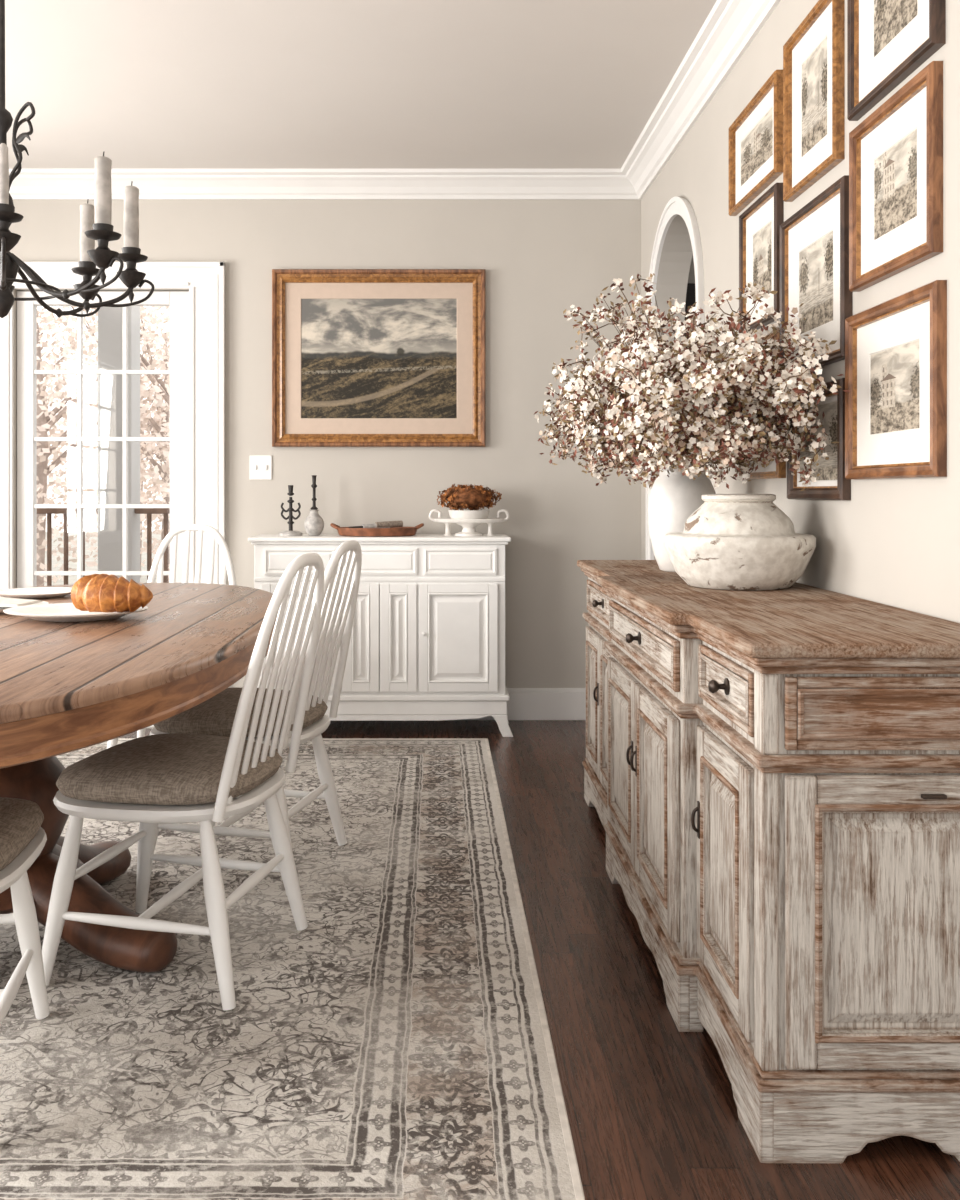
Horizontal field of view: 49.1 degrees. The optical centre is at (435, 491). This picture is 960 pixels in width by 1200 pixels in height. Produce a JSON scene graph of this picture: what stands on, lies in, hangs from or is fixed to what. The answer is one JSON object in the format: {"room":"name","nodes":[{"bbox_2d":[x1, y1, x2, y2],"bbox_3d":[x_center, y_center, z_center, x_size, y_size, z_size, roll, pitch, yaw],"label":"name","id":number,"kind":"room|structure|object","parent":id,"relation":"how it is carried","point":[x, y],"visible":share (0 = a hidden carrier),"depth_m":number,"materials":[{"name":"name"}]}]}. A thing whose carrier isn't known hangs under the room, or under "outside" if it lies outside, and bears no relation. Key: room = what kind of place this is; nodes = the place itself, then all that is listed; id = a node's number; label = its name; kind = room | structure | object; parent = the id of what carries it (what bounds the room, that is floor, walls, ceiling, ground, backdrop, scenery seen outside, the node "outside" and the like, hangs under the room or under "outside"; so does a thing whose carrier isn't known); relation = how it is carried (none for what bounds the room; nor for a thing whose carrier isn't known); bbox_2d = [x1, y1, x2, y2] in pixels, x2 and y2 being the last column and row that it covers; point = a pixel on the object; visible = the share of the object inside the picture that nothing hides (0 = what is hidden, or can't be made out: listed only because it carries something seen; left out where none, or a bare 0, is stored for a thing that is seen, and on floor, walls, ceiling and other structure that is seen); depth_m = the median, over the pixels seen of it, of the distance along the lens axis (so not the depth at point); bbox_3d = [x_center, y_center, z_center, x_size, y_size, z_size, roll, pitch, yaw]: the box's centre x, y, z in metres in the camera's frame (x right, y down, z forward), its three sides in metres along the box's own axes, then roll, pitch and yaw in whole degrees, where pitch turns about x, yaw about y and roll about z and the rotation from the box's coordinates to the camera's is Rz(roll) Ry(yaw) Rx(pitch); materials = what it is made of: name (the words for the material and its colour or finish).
{"room":"dining room","nodes":[
{"label":"dining room","id":0,"kind":"room"},
{"bbox_2d":[37,508,169,585],"bbox_3d":[-2.250,0.605,6.300,6.500,1.050,0.080,0,0,0],"label":"porch railing","id":1,"kind":"object","parent":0,"point":[49,511],"depth_m":6.29,"materials":[{"name":"wood"}]},
{"bbox_2d":[9,200,694,687],"bbox_3d":[0.050,-0.215,5.195,6.300,2.650,0.150,0,0,0],"label":"wall","id":2,"kind":"structure","parent":0,"point":[540,258],"depth_m":5.12,"materials":[{"name":"paint"}]},
{"bbox_2d":[6,313,8,588],"bbox_3d":[-2.079,0.056,5.096,0.014,2.107,0.008,0,0,0],"label":"flute","id":3,"kind":"object","parent":2,"relation":"attached to","point":[7,316],"visible":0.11,"depth_m":5.09,"materials":[{"name":"white paint"}]},
{"bbox_2d":[17,291,36,587],"bbox_3d":[-2.016,0.058,5.173,0.082,2.085,0.045,0,0,0],"label":"stile","id":4,"kind":"object","parent":2,"relation":"attached to","point":[26,310],"visible":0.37,"depth_m":5.15,"materials":[{"name":"white paint"}]},
{"bbox_2d":[12,282,188,285],"bbox_3d":[-1.630,-1.010,5.095,0.860,0.016,0.010,0,0,0],"label":"bead","id":5,"kind":"object","parent":2,"relation":"attached to","point":[14,283],"visible":0.56,"depth_m":5.09,"materials":[{"name":"white paint"}]},
{"bbox_2d":[34,291,169,305],"bbox_3d":[-1.641,-0.953,5.173,0.668,0.065,0.045,0,0,0],"label":"window blind","id":6,"kind":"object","parent":2,"relation":"in","point":[158,298],"depth_m":5.15,"materials":[{"name":"white fabric"}]},
{"bbox_2d":[0,267,218,589],"bbox_3d":[-1.630,0.000,5.110,1.200,2.220,0.020,0,0,0],"label":"door frame","id":7,"kind":"structure","parent":2,"relation":"attached to","point":[203,297],"depth_m":5.10,"materials":[{"name":"white paint"}]},
{"bbox_2d":[19,262,224,266],"bbox_3d":[-1.630,-1.103,5.090,1.210,0.025,0.020,0,0,0],"label":"backband","id":8,"kind":"object","parent":2,"relation":"attached to","point":[30,264],"visible":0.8,"depth_m":5.08,"materials":[{"name":"white paint"}]},
{"bbox_2d":[170,291,188,582],"bbox_3d":[-1.255,0.058,5.173,0.104,2.085,0.045,0,0,0],"label":"stile","id":9,"kind":"object","parent":2,"relation":"attached to","point":[179,300],"visible":0.36,"depth_m":5.15,"materials":[{"name":"white paint"}]},
{"bbox_2d":[219,262,224,583],"bbox_3d":[-1.038,-0.003,5.090,0.025,2.225,0.020,0,0,0],"label":"backband","id":10,"kind":"object","parent":2,"relation":"attached to","point":[221,268],"visible":0.56,"depth_m":5.08,"materials":[{"name":"white paint"}]},
{"bbox_2d":[250,455,271,479],"bbox_3d":[-0.854,-0.119,5.113,0.108,0.118,0.014,0,0,0],"label":"switch plate","id":11,"kind":"object","parent":2,"relation":"attached to","point":[260,465],"visible":1,"depth_m":5.11,"materials":[{"name":"white paint"}]},
{"bbox_2d":[272,269,485,446],"bbox_3d":[-0.278,-0.650,5.101,1.035,0.860,0.038,0,0,0],"label":"landscape painting","id":12,"kind":"object","parent":2,"relation":"attached to","point":[361,357],"visible":1,"depth_m":5.11,"materials":[{"name":"brown wood"}]},
{"bbox_2d":[458,688,585,719],"bbox_3d":[-0.015,1.032,5.111,2.030,0.155,0.018,0,0,0],"label":"board","id":13,"kind":"object","parent":2,"relation":"attached to","point":[521,705],"depth_m":5.10,"materials":[{"name":"white paint"}]},
{"bbox_2d":[685,283,695,336],"bbox_3d":[1.535,0.048,5.099,0.730,2.115,0.039,0,0,0],"label":"hall door","id":14,"kind":"structure","parent":2,"relation":"in","point":[691,293],"depth_m":5.08,"materials":[{"name":"black"}]},
{"bbox_2d":[5,0,716,168],"bbox_3d":[0.050,-1.590,2.035,6.300,0.100,6.470,0,0,0],"label":"ceiling","id":15,"kind":"structure","parent":0,"point":[143,84],"depth_m":3.91,"materials":[{"name":"paint"}]},
{"bbox_2d":[0,0,154,317],"bbox_3d":[-1.075,-0.985,2.600,0.688,1.109,0.688,0,0,0],"label":"chandelier","id":16,"kind":"object","parent":15,"relation":"hanging from","point":[102,257],"visible":1,"depth_m":2.59,"materials":[{"name":"metal"}]},
{"bbox_2d":[0,143,8,203],"bbox_3d":[-0.954,-0.699,2.315,0.024,0.138,0.023,0,0,0],"label":"candle","id":17,"kind":"object","parent":16,"relation":"on","point":[4,160],"depth_m":2.31,"materials":[{"name":"wax"}]},
{"bbox_2d":[80,203,94,261],"bbox_3d":[-0.959,-0.710,2.887,0.040,0.160,0.039,0,0,0],"label":"candle","id":18,"kind":"object","parent":16,"relation":"on","point":[87,213],"depth_m":2.87,"materials":[{"name":"wax"}]},
{"bbox_2d":[94,156,111,223],"bbox_3d":[-0.788,-0.710,2.484,0.040,0.160,0.039,0,0,0],"label":"candle","id":19,"kind":"object","parent":16,"relation":"on","point":[103,190],"depth_m":2.47,"materials":[{"name":"wax"}]},
{"bbox_2d":[123,186,138,247],"bbox_3d":[-0.790,-0.710,2.721,0.040,0.160,0.039,0,0,0],"label":"candle","id":20,"kind":"object","parent":16,"relation":"on","point":[131,193],"depth_m":2.70,"materials":[{"name":"wax"}]},
{"bbox_2d":[119,720,959,1199],"bbox_3d":[0.050,1.160,2.035,6.300,0.100,6.470,0,0,0],"label":"floor","id":21,"kind":"structure","parent":0,"point":[651,1108],"depth_m":2.12,"materials":[{"name":"brown wood"}]},
{"bbox_2d":[0,738,584,1199],"bbox_3d":[-1.040,1.104,3.015,2.544,0.012,3.330,0,0,0],"label":"rug","id":22,"kind":"object","parent":21,"relation":"on","point":[396,1044],"visible":0.88,"depth_m":2.16,"materials":[{"name":"beige carpet"}]},
{"bbox_2d":[0,797,49,1025],"bbox_3d":[-0.986,0.619,1.901,0.484,0.958,0.584,0,0,-10],"label":"chair","id":23,"kind":"object","parent":22,"relation":"on","point":[23,838],"visible":1,"depth_m":2.07,"materials":[{"name":"white paint"}]},
{"bbox_2d":[0,797,43,870],"bbox_3d":[-0.995,0.648,1.950,0.470,0.074,0.460,0,0,-10],"label":"cushion","id":24,"kind":"object","parent":23,"relation":"on","point":[21,831],"depth_m":1.99,"materials":[{"name":"fabric"}]},
{"bbox_2d":[0,583,278,972],"bbox_3d":[-1.060,0.719,2.730,1.240,0.757,2.440,0,0,0],"label":"pedestal dining table","id":25,"kind":"object","parent":22,"relation":"on","point":[66,687],"visible":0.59,"depth_m":2.36,"materials":[{"name":"brown wood"}]},
{"bbox_2d":[0,601,48,613],"bbox_3d":[-1.250,0.331,3.000,0.270,0.017,0.270,0,0,0],"label":"dinner plate","id":26,"kind":"object","parent":25,"relation":"on","point":[43,602],"visible":0.15,"depth_m":3.02,"materials":[{"name":"white ceramic"}]},
{"bbox_2d":[0,597,42,606],"bbox_3d":[-1.235,0.312,3.000,0.170,0.016,0.138,0,0,7],"label":"folded napkin","id":27,"kind":"object","parent":26,"relation":"on","point":[4,601],"visible":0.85,"depth_m":2.99,"materials":[{"name":"fabric"}]},
{"bbox_2d":[0,587,71,598],"bbox_3d":[-1.300,0.331,3.420,0.270,0.017,0.270,0,0,0],"label":"dinner plate","id":28,"kind":"object","parent":25,"relation":"on","point":[34,592],"visible":0.92,"depth_m":3.45,"materials":[{"name":"white ceramic"}]},
{"bbox_2d":[3,603,147,621],"bbox_3d":[-0.965,0.326,2.820,0.376,0.027,0.301,0,0,0],"label":"serving platter","id":29,"kind":"object","parent":25,"relation":"on","point":[55,612],"visible":0.82,"depth_m":2.77,"materials":[{"name":"white ceramic"}]},
{"bbox_2d":[71,574,152,612],"bbox_3d":[-0.878,0.265,2.776,0.246,0.098,0.126,0,0,28],"label":"croissant","id":30,"kind":"object","parent":29,"relation":"on","point":[105,593],"visible":1,"depth_m":2.73,"materials":[{"name":"brown food"}]},
{"bbox_2d":[107,524,236,747],"bbox_3d":[-1.050,0.619,4.289,0.484,0.958,0.584,0,0,0],"label":"chair","id":31,"kind":"object","parent":22,"relation":"on","point":[227,567],"visible":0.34,"depth_m":4.53,"materials":[{"name":"white paint"}]},
{"bbox_2d":[42,553,324,1010],"bbox_3d":[-0.567,0.619,2.478,0.584,0.958,0.484,0,0,14],"label":"chair","id":32,"kind":"object","parent":22,"relation":"on","point":[150,780],"visible":0.99,"depth_m":2.34,"materials":[{"name":"white paint"}]},
{"bbox_2d":[56,733,282,804],"bbox_3d":[-0.615,0.648,2.490,0.460,0.074,0.470,0,0,14],"label":"cushion","id":33,"kind":"object","parent":32,"relation":"on","point":[170,768],"depth_m":2.34,"materials":[{"name":"fabric"}]},
{"bbox_2d":[149,540,361,895],"bbox_3d":[-0.522,0.619,3.108,0.584,0.958,0.484,0,0,14],"label":"chair","id":34,"kind":"object","parent":22,"relation":"on","point":[215,716],"visible":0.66,"depth_m":3.05,"materials":[{"name":"white paint"}]},
{"bbox_2d":[154,687,327,736],"bbox_3d":[-0.570,0.648,3.120,0.460,0.074,0.470,0,0,14],"label":"cushion","id":35,"kind":"object","parent":34,"relation":"on","point":[215,716],"depth_m":2.96,"materials":[{"name":"fabric"}]},
{"bbox_2d":[248,534,512,736],"bbox_3d":[-0.255,0.657,4.910,1.210,0.905,0.376,0,0,0],"label":"buffet","id":36,"kind":"object","parent":21,"relation":"on","point":[427,640],"visible":0.69,"depth_m":4.75,"materials":[{"name":"paint"}]},
{"bbox_2d":[279,485,301,535],"bbox_3d":[-0.682,0.086,4.930,0.110,0.237,0.110,0,0,0],"label":"candelabra","id":37,"kind":"object","parent":36,"relation":"on","point":[290,501],"visible":1,"depth_m":4.92,"materials":[{"name":"black metal"}]},
{"bbox_2d":[288,485,292,491],"bbox_3d":[-0.682,-0.009,4.930,0.026,0.045,0.025,0,0,0],"label":"cup","id":38,"kind":"object","parent":37,"relation":"on","point":[290,487],"depth_m":4.92,"materials":[{"name":"black metal"}]},
{"bbox_2d":[304,510,323,535],"bbox_3d":[-0.572,0.144,4.930,0.096,0.122,0.096,0,0,0],"label":"bud vase","id":39,"kind":"object","parent":36,"relation":"on","point":[314,523],"visible":1,"depth_m":4.90,"materials":[{"name":"white ceramic"}]},
{"bbox_2d":[310,475,317,509],"bbox_3d":[-0.572,0.002,4.930,0.036,0.162,0.036,0,0,0],"label":"candlestick","id":40,"kind":"object","parent":39,"relation":"on","point":[313,485],"visible":1,"depth_m":4.92,"materials":[{"name":"metal"}]},
{"bbox_2d":[330,520,423,536],"bbox_3d":[-0.275,0.170,4.910,0.438,0.071,0.251,0,0,0],"label":"wooden tray","id":41,"kind":"object","parent":36,"relation":"on","point":[386,528],"visible":1,"depth_m":4.83,"materials":[{"name":"red wood"}]},
{"bbox_2d":[429,509,508,535],"bbox_3d":[0.155,0.143,4.930,0.379,0.124,0.196,0,0,0],"label":"footed bowl","id":42,"kind":"object","parent":36,"relation":"on","point":[468,519],"visible":0.99,"depth_m":4.88,"materials":[{"name":"white ceramic"}]},
{"bbox_2d":[437,484,501,509],"bbox_3d":[0.156,0.025,4.930,0.307,0.131,0.211,0,0,0],"label":"hydrangeas","id":43,"kind":"object","parent":42,"relation":"in","point":[461,497],"visible":0.99,"depth_m":4.87,"materials":[{"name":"brown plant"}]},
{"bbox_2d":[577,560,959,1162],"bbox_3d":[0.734,0.679,2.775,0.522,0.862,2.122,0,0,0],"label":"sideboard","id":44,"kind":"object","parent":21,"relation":"on","point":[772,777],"visible":0.98,"depth_m":1.75,"materials":[{"name":"brown wood"}]},
{"bbox_2d":[648,464,715,571],"bbox_3d":[0.775,0.081,3.300,0.216,0.335,0.216,0,0,0],"label":"vase","id":45,"kind":"object","parent":44,"relation":"on","point":[674,498],"visible":0.44,"depth_m":3.23,"materials":[{"name":"ceramic"}]},
{"bbox_2d":[534,273,849,490],"bbox_3d":[0.637,-0.291,2.913,0.684,0.640,1.334,0,0,0],"label":"arrangement","id":46,"kind":"object","parent":45,"relation":"in","point":[683,405],"visible":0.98,"depth_m":2.62,"materials":[{"name":"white plant"}]},
{"bbox_2d":[698,644,705,697],"bbox_3d":[0.544,0.366,2.147,0.012,0.108,0.016,0,0,0],"label":"stile","id":47,"kind":"object","parent":44,"relation":"in","point":[701,663],"depth_m":2.13,"materials":[{"name":"beige wood"}]},
{"bbox_2d":[701,691,748,734],"bbox_3d":[0.544,0.412,1.975,0.011,0.016,0.328,0,0,0],"label":"rail","id":48,"kind":"object","parent":44,"relation":"in","point":[736,717],"depth_m":1.95,"materials":[{"name":"beige wood"}]},
{"bbox_2d":[701,645,752,680],"bbox_3d":[0.544,0.320,1.975,0.011,0.016,0.328,0,0,0],"label":"rail","id":49,"kind":"object","parent":44,"relation":"in","point":[725,662],"depth_m":1.95,"materials":[{"name":"beige wood"}]},
{"bbox_2d":[664,494,815,589],"bbox_3d":[0.795,0.127,2.760,0.384,0.243,0.384,0,0,0],"label":"vase","id":50,"kind":"object","parent":44,"relation":"on","point":[731,541],"visible":1,"depth_m":2.63,"materials":[{"name":"ceramic"}]},
{"bbox_2d":[748,673,753,736],"bbox_3d":[0.544,0.366,1.803,0.012,0.108,0.016,0,0,0],"label":"stile","id":51,"kind":"object","parent":44,"relation":"in","point":[750,675],"depth_m":1.80,"materials":[{"name":"wood"}]},
{"bbox_2d":[641,0,959,622],"bbox_3d":[1.070,-0.215,1.960,0.140,2.650,6.320,0,0,0],"label":"wall","id":52,"kind":"structure","parent":0,"point":[896,541],"depth_m":2.56,"materials":[{"name":"paint"}]},
{"bbox_2d":[9,0,780,199],"bbox_3d":[-0.975,-1.482,1.960,3.950,0.115,6.320,0,0,0],"label":"crown molding","id":53,"kind":"structure","parent":52,"relation":"attached to","point":[731,26],"depth_m":5.03,"materials":[{"name":"white paint"}]},
{"bbox_2d":[646,196,703,559],"bbox_3d":[0.988,-0.055,4.400,0.024,2.330,0.980,0,0,0],"label":"trim","id":54,"kind":"structure","parent":52,"relation":"attached to","point":[677,205],"depth_m":4.32,"materials":[{"name":"white paint"}]},
{"bbox_2d":[729,70,782,215],"bbox_3d":[0.987,-1.067,3.260,0.026,0.295,0.480,0,0,0],"label":"framed print","id":55,"kind":"object","parent":52,"relation":"attached to","point":[756,135],"visible":0.98,"depth_m":3.25,"materials":[{"name":"white paper"}]},
{"bbox_2d":[739,183,783,333],"bbox_3d":[0.987,-0.698,3.200,0.026,0.385,0.360,0,0,0],"label":"framed print","id":56,"kind":"object","parent":52,"relation":"attached to","point":[759,225],"visible":0.74,"depth_m":3.19,"materials":[{"name":"white paper"}]},
{"bbox_2d":[739,329,785,479],"bbox_3d":[0.987,-0.253,3.190,0.026,0.425,0.380,0,0,0],"label":"framed print","id":57,"kind":"object","parent":52,"relation":"attached to","point":[772,471],"visible":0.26,"depth_m":3.10,"materials":[{"name":"brown wood"}]},
{"bbox_2d":[783,0,844,201],"bbox_3d":[0.987,-1.035,2.760,0.026,0.440,0.380,0,0,0],"label":"framed print","id":58,"kind":"object","parent":52,"relation":"attached to","point":[814,54],"visible":1,"depth_m":2.75,"materials":[{"name":"white paper"}]},
{"bbox_2d":[780,175,852,368],"bbox_3d":[0.987,-0.542,2.750,0.026,0.435,0.460,0,0,0],"label":"framed print","id":59,"kind":"object","parent":52,"relation":"attached to","point":[814,241],"visible":0.75,"depth_m":2.71,"materials":[{"name":"white paper"}]},
{"bbox_2d":[787,378,850,499],"bbox_3d":[0.987,-0.128,2.725,0.026,0.295,0.390,0,0,0],"label":"framed print","id":60,"kind":"object","parent":52,"relation":"attached to","point":[831,484],"visible":0.65,"depth_m":2.66,"materials":[{"name":"brown wood"}]},
{"bbox_2d":[845,280,946,478],"bbox_3d":[0.987,-0.223,2.280,0.026,0.385,0.450,0,0,0],"label":"framed print","id":61,"kind":"object","parent":52,"relation":"attached to","point":[896,348],"visible":1,"depth_m":2.25,"materials":[{"name":"white paper"}]},
{"bbox_2d":[849,61,942,291],"bbox_3d":[0.987,-0.661,2.275,0.026,0.377,0.410,0,0,0],"label":"framed print","id":62,"kind":"object","parent":52,"relation":"attached to","point":[896,153],"visible":1,"depth_m":2.25,"materials":[{"name":"white paper"}]},
{"bbox_2d":[847,0,945,120],"bbox_3d":[0.987,-1.105,2.275,0.026,0.450,0.430,0,0,0],"label":"framed print","id":63,"kind":"object","parent":52,"relation":"attached to","point":[888,40],"visible":1,"depth_m":2.32,"materials":[{"name":"white paper"}]},
{"label":"outside","id":64,"kind":"structure","parent":0,"visible":0},
{"bbox_2d":[44,532,160,585],"bbox_3d":[-5.000,1.760,25.800,50.000,0.100,38.400,0,0,0],"label":"lawn","id":65,"kind":"structure","parent":64,"point":[72,579],"depth_m":27.41,"materials":[{"name":"beige plant"}]},
{"bbox_2d":[37,306,97,538],"bbox_3d":[-6.803,-1.390,14.983,4.778,6.208,4.738,0,0,0],"label":"autumn tree","id":66,"kind":"object","parent":65,"relation":"on","point":[61,318],"visible":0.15,"depth_m":15.31,"materials":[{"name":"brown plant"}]},
{"bbox_2d":[37,306,169,586],"bbox_3d":[-4.591,-0.772,11.998,3.405,4.973,3.364,0,0,0],"label":"autumn tree","id":67,"kind":"object","parent":65,"relation":"on","point":[46,420],"visible":0.41,"depth_m":11.94,"materials":[{"name":"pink plant"}]},
{"bbox_2d":[39,306,169,577],"bbox_3d":[-6.006,-1.695,21.016,5.162,6.816,5.144,0,0,0],"label":"autumn tree","id":68,"kind":"object","parent":65,"relation":"on","point":[64,308],"visible":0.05,"depth_m":20.85,"materials":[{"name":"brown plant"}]},
{"bbox_2d":[44,306,169,582],"bbox_3d":[-4.401,-0.973,17.016,3.773,5.374,3.803,0,0,0],"label":"autumn tree","id":69,"kind":"object","parent":65,"relation":"on","point":[162,461],"visible":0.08,"depth_m":16.62,"materials":[{"name":"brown plant"}]},
{"bbox_2d":[83,306,169,581],"bbox_3d":[-2.994,-0.459,12.499,2.392,4.348,2.424,0,0,0],"label":"autumn tree","id":70,"kind":"object","parent":65,"relation":"on","point":[165,489],"visible":0.25,"depth_m":12.21,"materials":[{"name":"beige plant"}]},
{"bbox_3d":[-1.641,-0.095,5.170,0.668,1.650,0.002,0,0,0],"label":"glass","id":71,"kind":"object","parent":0,"visible":0},
{"bbox_2d":[77,307,82,580],"bbox_3d":[-1.752,-0.095,5.170,0.020,1.650,0.030,0,0,0],"label":"muntin","id":72,"kind":"object","parent":71,"relation":"attached to","point":[79,319],"visible":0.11,"depth_m":5.15,"materials":[{"name":"white paint"}]},
{"bbox_2d":[34,504,169,507],"bbox_3d":[-1.641,0.070,5.170,0.668,0.020,0.028,0,0,0],"label":"muntin","id":73,"kind":"object","parent":71,"relation":"attached to","point":[35,505],"visible":1,"depth_m":5.16,"materials":[{"name":"white paint"}]},
{"bbox_2d":[34,437,169,440],"bbox_3d":[-1.641,-0.260,5.170,0.668,0.020,0.028,0,0,0],"label":"muntin","id":74,"kind":"object","parent":71,"relation":"attached to","point":[35,438],"visible":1,"depth_m":5.16,"materials":[{"name":"white paint"}]},
{"bbox_2d":[34,370,169,373],"bbox_3d":[-1.641,-0.590,5.170,0.668,0.020,0.028,0,0,0],"label":"muntin","id":75,"kind":"object","parent":71,"relation":"attached to","point":[35,371],"visible":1,"depth_m":5.16,"materials":[{"name":"white paint"}]},
{"bbox_2d":[34,571,169,574],"bbox_3d":[-1.641,0.400,5.170,0.668,0.020,0.028,0,0,0],"label":"muntin","id":76,"kind":"object","parent":71,"relation":"attached to","point":[35,572],"visible":0.71,"depth_m":5.16,"materials":[{"name":"white paint"}]},
{"bbox_2d":[123,306,127,579],"bbox_3d":[-1.530,-0.095,5.170,0.020,1.650,0.030,0,0,0],"label":"muntin","id":77,"kind":"object","parent":71,"relation":"attached to","point":[125,309],"visible":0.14,"depth_m":5.15,"materials":[{"name":"white paint"}]},
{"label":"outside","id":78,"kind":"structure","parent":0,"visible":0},
{"bbox_3d":[-2.450,1.180,5.935,7.100,0.100,1.330,0,0,0],"label":"porch deck","id":79,"kind":"object","parent":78,"visible":0},
{"bbox_3d":[-1.900,1.030,6.300,0.260,0.200,0.260,0,0,0],"label":"base","id":80,"kind":"object","parent":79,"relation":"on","visible":0},
{"bbox_2d":[98,306,139,582],"bbox_3d":[-1.900,-0.580,6.300,0.200,3.020,0.200,0,0,0],"label":"shaft","id":81,"kind":"object","parent":80,"relation":"on","point":[110,319],"visible":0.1,"depth_m":6.20,"materials":[{"name":"white paint"}]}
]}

